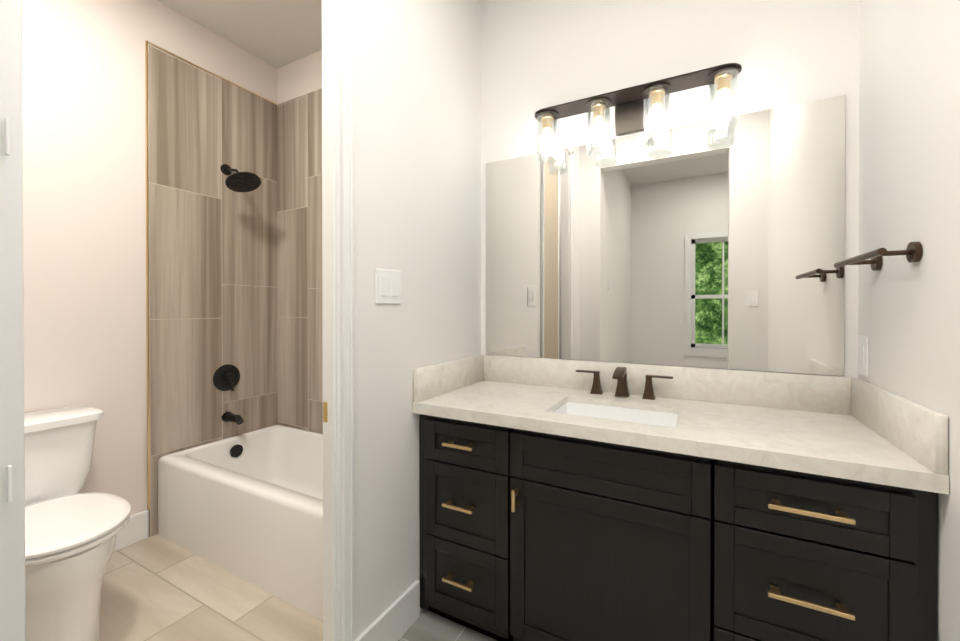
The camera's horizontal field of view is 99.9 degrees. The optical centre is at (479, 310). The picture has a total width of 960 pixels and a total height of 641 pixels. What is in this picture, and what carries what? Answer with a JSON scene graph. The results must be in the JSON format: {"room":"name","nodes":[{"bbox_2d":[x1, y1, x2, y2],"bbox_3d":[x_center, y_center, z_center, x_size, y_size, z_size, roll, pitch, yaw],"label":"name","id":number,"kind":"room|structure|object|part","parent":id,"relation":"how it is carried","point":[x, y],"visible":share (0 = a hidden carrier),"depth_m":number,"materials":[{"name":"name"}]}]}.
{"room":"bathroom","nodes":[
{"label":"bathroom","id":0,"kind":"room"},
{"bbox_2d":[22,0,276,536],"bbox_3d":[-1.877,-0.225,1.840,0.120,2.760,2.007,0,0,28],"label":"wall","id":1,"kind":"structure","parent":0,"point":[84,174],"depth_m":1.88,"materials":[{"name":"beige paint"}]},
{"bbox_2d":[113,510,147,551],"bbox_3d":[-1.963,1.086,1.546,0.014,0.140,1.155,0,0,28],"label":"baseboard","id":2,"kind":"structure","parent":1,"relation":"attached to","point":[134,530],"depth_m":2.00,"materials":[{"name":"white paint"}]},
{"bbox_2d":[145,41,276,509],"bbox_3d":[-1.520,-0.177,2.365,0.014,2.378,0.720,0,0,28],"label":"trim","id":3,"kind":"structure","parent":1,"relation":"attached to","point":[147,275],"depth_m":2.05,"materials":[{"name":"gold metal"}]},
{"bbox_2d":[148,43,277,536],"bbox_3d":[-1.516,-0.105,2.374,0.012,2.513,0.726,0,0,28],"label":"wall tile","id":4,"kind":"structure","parent":1,"relation":"attached to","point":[212,273],"depth_m":2.29,"materials":[{"name":"beige tile"}]},
{"bbox_2d":[213,364,239,390],"bbox_3d":[-1.480,0.396,2.381,0.048,0.156,0.156,0,0,28],"label":"tub valve","id":5,"kind":"object","parent":4,"relation":"attached to","point":[226,377],"visible":1,"depth_m":2.37,"materials":[{"name":"black metal"}]},
{"bbox_2d":[222,412,243,424],"bbox_3d":[-1.437,0.628,2.359,0.145,0.061,0.060,0,0,28],"label":"tub spout","id":6,"kind":"object","parent":4,"relation":"attached to","point":[231,417],"visible":1,"depth_m":2.34,"materials":[{"name":"black metal"}]},
{"bbox_2d":[220,164,260,191],"bbox_3d":[-1.389,-0.778,2.325,0.254,0.173,0.180,0,0,28],"label":"shower head","id":7,"kind":"object","parent":4,"relation":"attached to","point":[237,181],"visible":1,"depth_m":2.31},
{"bbox_2d":[157,0,321,68],"bbox_3d":[-0.539,-1.636,0.145,4.074,0.080,4.140,0,0,28],"label":"ceiling","id":8,"kind":"structure","parent":0,"point":[276,34],"depth_m":2.26,"materials":[{"name":"white paint"}]},
{"bbox_2d":[99,534,497,640],"bbox_3d":[-0.502,1.183,1.185,2.931,0.050,1.900,0,0,28],"label":"floor","id":9,"kind":"structure","parent":0,"point":[156,587],"depth_m":1.57,"materials":[{"name":"tile"}]},
{"bbox_2d":[24,405,130,640],"bbox_3d":[-1.583,0.792,1.456,0.731,0.730,0.470,0,0,28],"label":"toilet","id":10,"kind":"object","parent":9,"relation":"on","point":[71,530],"visible":0.9,"depth_m":1.38,"materials":[{"name":"white ceramic"}]},
{"bbox_2d":[158,425,322,620],"bbox_3d":[-0.869,0.951,2.041,1.444,0.405,0.680,0,0,28],"label":"tub","id":11,"kind":"object","parent":9,"relation":"on","point":[247,506],"visible":0.48,"depth_m":1.83,"materials":[{"name":"white ceramic"}]},
{"bbox_2d":[419,414,937,640],"bbox_3d":[0.490,0.769,1.408,1.391,0.776,0.557,0,0,28],"label":"bathroom vanity","id":12,"kind":"object","parent":9,"relation":"on","point":[526,535],"visible":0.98,"depth_m":1.14,"materials":[{"name":"black wood"}]},
{"bbox_2d":[413,354,948,494],"bbox_3d":[0.493,0.364,1.412,1.393,0.294,0.548,0,0,28],"label":"countertop","id":13,"kind":"structure","parent":12,"relation":"on","point":[853,428],"depth_m":1.32,"materials":[{"name":"stone"}]},
{"bbox_2d":[576,367,672,399],"bbox_3d":[0.548,0.281,1.577,0.369,0.116,0.138,0,0,28],"label":"faucet","id":14,"kind":"object","parent":13,"relation":"on","point":[620,375],"visible":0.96,"depth_m":1.59,"materials":[{"name":"brown metal"}]},
{"bbox_2d":[277,50,321,104],"bbox_3d":[-0.703,-0.229,2.470,1.594,2.760,0.213,0,0,28],"label":"wall","id":15,"kind":"structure","parent":0,"point":[299,77],"depth_m":2.58,"materials":[{"name":"beige paint"}]},
{"bbox_2d":[277,88,322,433],"bbox_3d":[-0.703,-0.105,2.343,1.450,2.513,0.012,0,0,28],"label":"wall tile","id":16,"kind":"structure","parent":15,"relation":"attached to","point":[299,260],"depth_m":2.57,"materials":[{"name":"beige tile"}]},
{"bbox_2d":[339,0,481,640],"bbox_3d":[-0.468,-0.222,1.159,0.060,2.760,1.900,0,0,28],"label":"wall","id":17,"kind":"structure","parent":0,"point":[417,143],"depth_m":1.46,"materials":[{"name":"white paint"}]},
{"bbox_2d":[3,0,25,640],"bbox_3d":[-1.059,-0.058,0.820,0.620,2.412,0.035,0,0,28],"label":"door leaf","id":18,"kind":"structure","parent":17,"relation":"in","point":[14,303],"depth_m":0.68,"materials":[{"name":"white paint"}]},
{"bbox_2d":[0,0,353,640],"bbox_3d":[-0.601,-0.090,0.905,0.098,2.500,0.771,0,0,28],"label":"door frame","id":19,"kind":"structure","parent":17,"relation":"attached to","point":[337,247],"depth_m":1.19,"materials":[{"name":"white paint"}]},
{"bbox_3d":[-0.459,0.303,1.206,0.026,0.060,0.002,0,0,28],"label":"door trim strike","id":20,"kind":"part","parent":19,"relation":"part of","materials":[{"name":"gold metal"}]},
{"bbox_2d":[354,580,419,640],"bbox_3d":[-0.312,1.087,1.379,0.014,0.140,0.338,0,0,28],"label":"baseboard","id":21,"kind":"structure","parent":17,"relation":"attached to","point":[397,618],"depth_m":1.41,"materials":[{"name":"white paint"}]},
{"bbox_2d":[375,268,400,303],"bbox_3d":[-0.311,-0.082,1.379,0.009,0.116,0.128,0,0,28],"label":"double light switch","id":22,"kind":"object","parent":17,"relation":"attached to","point":[387,286],"visible":1,"depth_m":1.37,"materials":[{"name":"white plastic"}]},
{"bbox_2d":[482,0,859,376],"bbox_3d":[0.696,-0.225,1.723,1.577,2.760,0.206,0,0,28],"label":"wall","id":23,"kind":"structure","parent":0,"point":[695,245],"depth_m":1.57,"materials":[{"name":"white paint"}]},
{"bbox_2d":[534,63,741,164],"bbox_3d":[0.581,-0.766,1.593,0.759,0.247,0.136,0,0,28],"label":"sconce","id":24,"kind":"object","parent":23,"relation":"attached to","point":[629,105],"visible":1,"depth_m":1.57,"materials":[{"name":"brown metal"}]},
{"bbox_2d":[858,0,959,640],"bbox_3d":[0.814,-0.218,0.403,0.120,2.760,2.020,0,0,28],"label":"wall","id":25,"kind":"structure","parent":0,"point":[909,155],"depth_m":0.97,"materials":[{"name":"white paint"}]},
{"bbox_2d":[858,335,868,376],"bbox_3d":[1.205,0.142,1.271,0.009,0.125,0.072,0,0,28],"label":"electrical outlet","id":26,"kind":"object","parent":25,"relation":"attached to","point":[863,366],"visible":1,"depth_m":1.26,"materials":[{"name":"white plastic"}]},
{"bbox_2d":[834,241,921,270],"bbox_3d":[1.064,-0.141,1.091,0.087,0.050,0.348,0,0,28],"label":"towel rail","id":27,"kind":"object","parent":25,"relation":"attached to","point":[912,252],"visible":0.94,"depth_m":0.99,"materials":[{"name":"brown metal"}]}
]}

